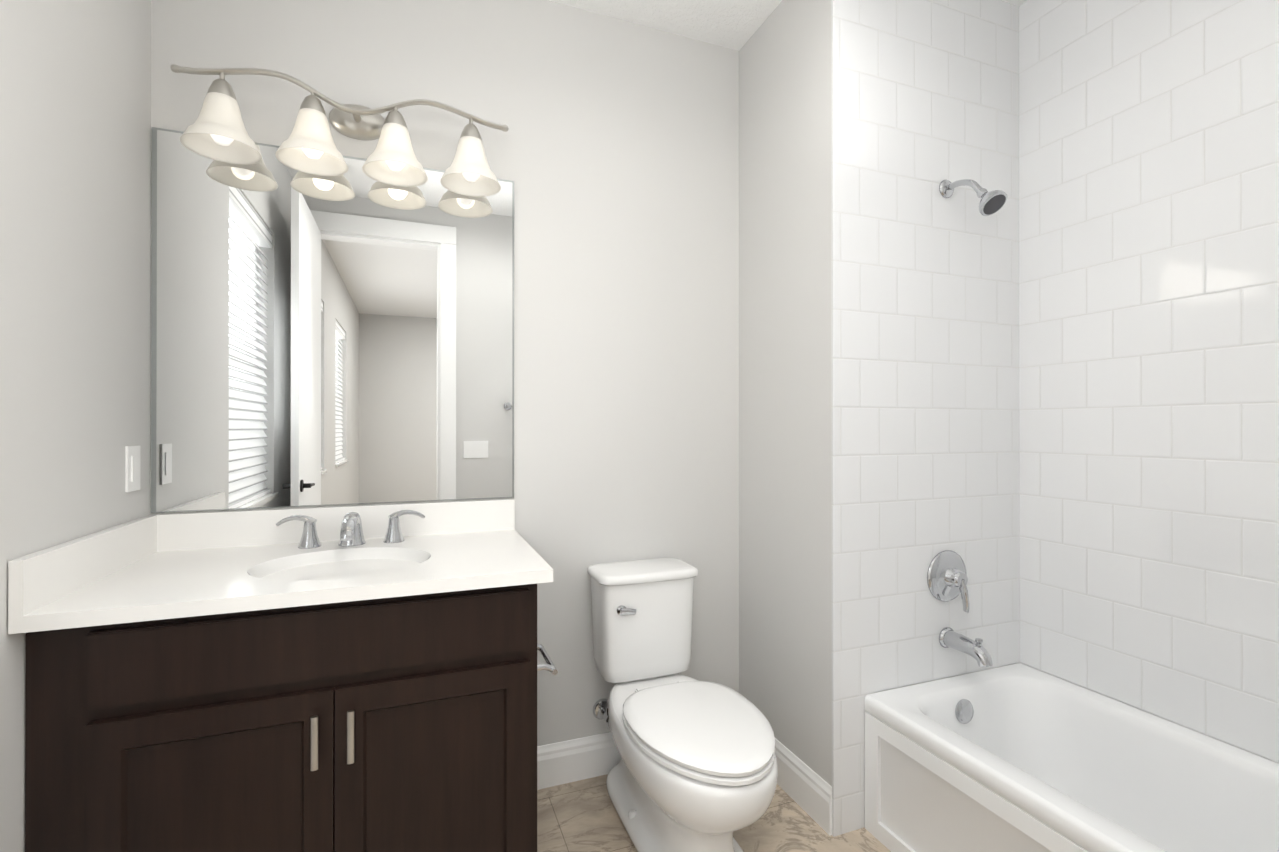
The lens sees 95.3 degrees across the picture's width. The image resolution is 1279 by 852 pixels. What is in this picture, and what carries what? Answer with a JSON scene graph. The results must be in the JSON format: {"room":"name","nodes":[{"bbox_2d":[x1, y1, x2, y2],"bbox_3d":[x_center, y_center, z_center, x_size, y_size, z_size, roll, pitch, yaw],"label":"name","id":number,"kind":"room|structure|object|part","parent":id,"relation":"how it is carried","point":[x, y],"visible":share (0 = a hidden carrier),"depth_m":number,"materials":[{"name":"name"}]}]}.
{"room":"bathroom","nodes":[
{"label":"bathroom","id":0,"kind":"room"},
{"bbox_2d":[0,0,150,851],"bbox_3d":[-0.268,-0.126,-1.366,0.120,2.680,6.540,0,0,-21],"label":"wall","id":1,"kind":"structure","parent":0,"point":[75,187],"depth_m":1.22,"materials":[{"name":"grey paint"}]},
{"bbox_2d":[125,446,140,491],"bbox_3d":[-1.296,0.109,1.493,0.008,0.115,0.070,0,0,-21],"label":"light switch","id":2,"kind":"object","parent":1,"relation":"attached to","point":[132,468],"visible":1,"depth_m":1.48,"materials":[{"name":"white plastic"}]},
{"bbox_2d":[150,0,738,745],"bbox_3d":[-0.499,-0.117,1.984,1.849,2.680,0.120,0,0,-21],"label":"wall","id":3,"kind":"structure","parent":0,"point":[612,152],"depth_m":2.03,"materials":[{"name":"grey paint"}]},
{"bbox_2d":[151,127,513,512],"bbox_3d":[-0.877,-0.290,1.771,0.981,1.056,0.006,0,0,-21],"label":"mirror","id":4,"kind":"object","parent":3,"relation":"attached to","point":[347,338],"visible":1,"depth_m":1.74,"materials":[{"name":"grey mirror"}]},
{"bbox_2d":[170,64,508,196],"bbox_3d":[-0.824,-0.861,1.690,0.874,0.237,0.198,0,0,-21],"label":"sconce","id":5,"kind":"object","parent":3,"relation":"attached to","point":[216,131],"visible":1,"depth_m":1.67,"materials":[{"name":"white glass"}]},
{"bbox_2d":[537,732,620,789],"bbox_3d":[-0.028,1.155,2.088,0.892,0.137,0.016,0,0,-21],"label":"baseboard","id":6,"kind":"structure","parent":3,"relation":"attached to","point":[568,761],"depth_m":2.01,"materials":[{"name":"white"}]},
{"bbox_2d":[537,774,890,851],"bbox_3d":[1.282,1.266,-0.775,3.440,0.100,6.540,0,0,-21],"label":"floor","id":7,"kind":"structure","parent":0,"point":[580,816],"depth_m":1.76,"materials":[{"name":"tile"}]},
{"bbox_2d":[8,499,557,851],"bbox_3d":[-0.756,0.732,1.495,1.013,0.980,0.597,0,0,-21],"label":"bathroom vanity","id":8,"kind":"object","parent":7,"relation":"on","point":[360,678],"visible":1,"depth_m":1.25,"materials":[{"name":"brown wood"}]},
{"bbox_3d":[-0.854,0.829,1.181,0.418,0.527,0.019,0,0,-21],"label":"door","id":9,"kind":"part","parent":8,"relation":"part of","materials":[{"name":"brown wood"}]},
{"bbox_2d":[8,499,552,633],"bbox_3d":[-0.771,0.362,1.491,0.982,0.240,0.597,0,0,-21],"label":"countertop","id":10,"kind":"structure","parent":8,"relation":"on","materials":[{"name":"white stone"}]},
{"bbox_2d":[276,510,424,548],"bbox_3d":[-0.813,0.295,1.641,0.395,0.093,0.174,0,0,-21],"label":"faucet","id":11,"kind":"object","parent":10,"relation":"on","point":[351,532],"depth_m":1.65,"materials":[{"name":"silver metal"}]},
{"bbox_3d":[-0.657,0.466,1.257,0.839,0.146,0.018,0,0,-21],"label":"drawer","id":12,"kind":"part","parent":8,"relation":"part of","materials":[{"name":"brown wood"}]},
{"bbox_3d":[-0.649,0.661,1.235,0.082,0.110,0.028,0,0,-21],"label":"handle","id":13,"kind":"part","parent":8,"relation":"part of","materials":[{"name":"silver metal"}]},
{"bbox_3d":[-0.461,0.830,1.332,0.418,0.527,0.019,0,0,-21],"label":"door","id":14,"kind":"part","parent":8,"relation":"part of","materials":[{"name":"brown wood"}]},
{"bbox_2d":[587,558,777,851],"bbox_3d":[0.111,0.849,1.720,0.377,0.745,0.802,0,0,-21],"label":"toilet","id":15,"kind":"object","parent":7,"relation":"on","point":[695,769],"visible":1,"depth_m":1.63,"materials":[{"name":"white ceramic"}]},
{"bbox_3d":[-0.041,0.588,1.854,0.060,0.032,0.025,0,0,-21],"label":"flush handle","id":16,"kind":"part","parent":15,"relation":"part of","materials":[{"name":"silver metal"}]},
{"bbox_3d":[0.009,0.669,1.986,0.332,0.323,0.194,0,0,-21],"label":"tank","id":17,"kind":"part","parent":15,"relation":"part of","materials":[{"name":"white ceramic"}]},
{"bbox_3d":[0.011,0.492,1.983,0.354,0.030,0.214,0,0,-21],"label":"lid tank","id":18,"kind":"part","parent":15,"relation":"part of","materials":[{"name":"white ceramic"}]},
{"bbox_3d":[0.119,1.029,1.699,0.382,0.386,0.758,0,0,-21],"label":"bowl","id":19,"kind":"part","parent":15,"relation":"part of","materials":[{"name":"white ceramic"}]},
{"bbox_3d":[0.168,0.824,1.571,0.372,0.014,0.481,0,0,-21],"label":"seat","id":20,"kind":"part","parent":15,"relation":"part of","materials":[{"name":"white plastic"}]},
{"bbox_3d":[0.168,0.800,1.571,0.372,0.022,0.481,0,0,-21],"label":"seat lid","id":21,"kind":"part","parent":15,"relation":"part of","materials":[{"name":"white plastic"}]},
{"bbox_2d":[865,663,1278,851],"bbox_3d":[1.280,1.019,1.165,0.678,0.403,1.562,0,0,-21],"label":"bathtub","id":22,"kind":"object","parent":7,"relation":"on","point":[1019,757],"visible":1,"depth_m":1.59,"materials":[{"name":"white ceramic"}]},
{"bbox_2d":[739,0,831,785],"bbox_3d":[0.889,-0.117,2.223,0.913,2.680,0.668,0,0,-21],"label":"wall","id":23,"kind":"structure","parent":0,"point":[785,527],"depth_m":1.96,"materials":[{"name":"grey paint"}]},
{"bbox_2d":[774,737,831,835],"bbox_3d":[0.477,1.155,1.997,0.016,0.137,0.548,0,0,-21],"label":"baseboard","id":24,"kind":"structure","parent":23,"relation":"attached to","point":[804,787],"depth_m":1.85,"materials":[{"name":"white"}]},
{"bbox_2d":[831,0,1019,836],"bbox_3d":[0.950,-0.117,1.884,0.801,2.680,0.008,0,0,-21],"label":"wall tile","id":25,"kind":"structure","parent":23,"relation":"attached to","point":[925,355],"depth_m":1.86,"materials":[{"name":"white tile"}]},
{"bbox_2d":[927,550,968,612],"bbox_3d":[1.013,0.495,1.861,0.168,0.183,0.077,0,0,-21],"label":"tub valve","id":26,"kind":"object","parent":25,"relation":"attached to","point":[947,579],"visible":1,"depth_m":1.87,"materials":[{"name":"silver metal"}]},
{"bbox_2d":[939,627,992,666],"bbox_3d":[1.027,0.692,1.822,0.068,0.081,0.158,0,0,-21],"label":"tub spout","id":27,"kind":"object","parent":25,"relation":"attached to","point":[949,637],"visible":1,"depth_m":1.81,"materials":[{"name":"silver metal"}]},
{"bbox_2d":[939,179,1006,215],"bbox_3d":[1.035,-0.720,1.806,0.080,0.165,0.200,0,0,-21],"label":"shower head","id":28,"kind":"object","parent":25,"relation":"attached to","point":[992,202],"visible":1,"depth_m":1.76},
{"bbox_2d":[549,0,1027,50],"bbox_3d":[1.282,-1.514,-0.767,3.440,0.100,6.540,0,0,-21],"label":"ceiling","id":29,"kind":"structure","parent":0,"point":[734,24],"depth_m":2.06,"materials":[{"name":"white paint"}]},
{"bbox_3d":[1.662,-0.119,1.315,0.120,2.680,1.582,0,0,-21],"label":"wall","id":30,"kind":"structure","parent":0,"visible":0},
{"bbox_2d":[1019,0,1278,763],"bbox_3d":[1.604,-0.119,1.288,0.008,2.680,1.574,0,0,-21],"label":"wall tile","id":31,"kind":"structure","parent":30,"relation":"attached to","point":[1149,321],"depth_m":1.65,"materials":[{"name":"white tile"}]}
]}

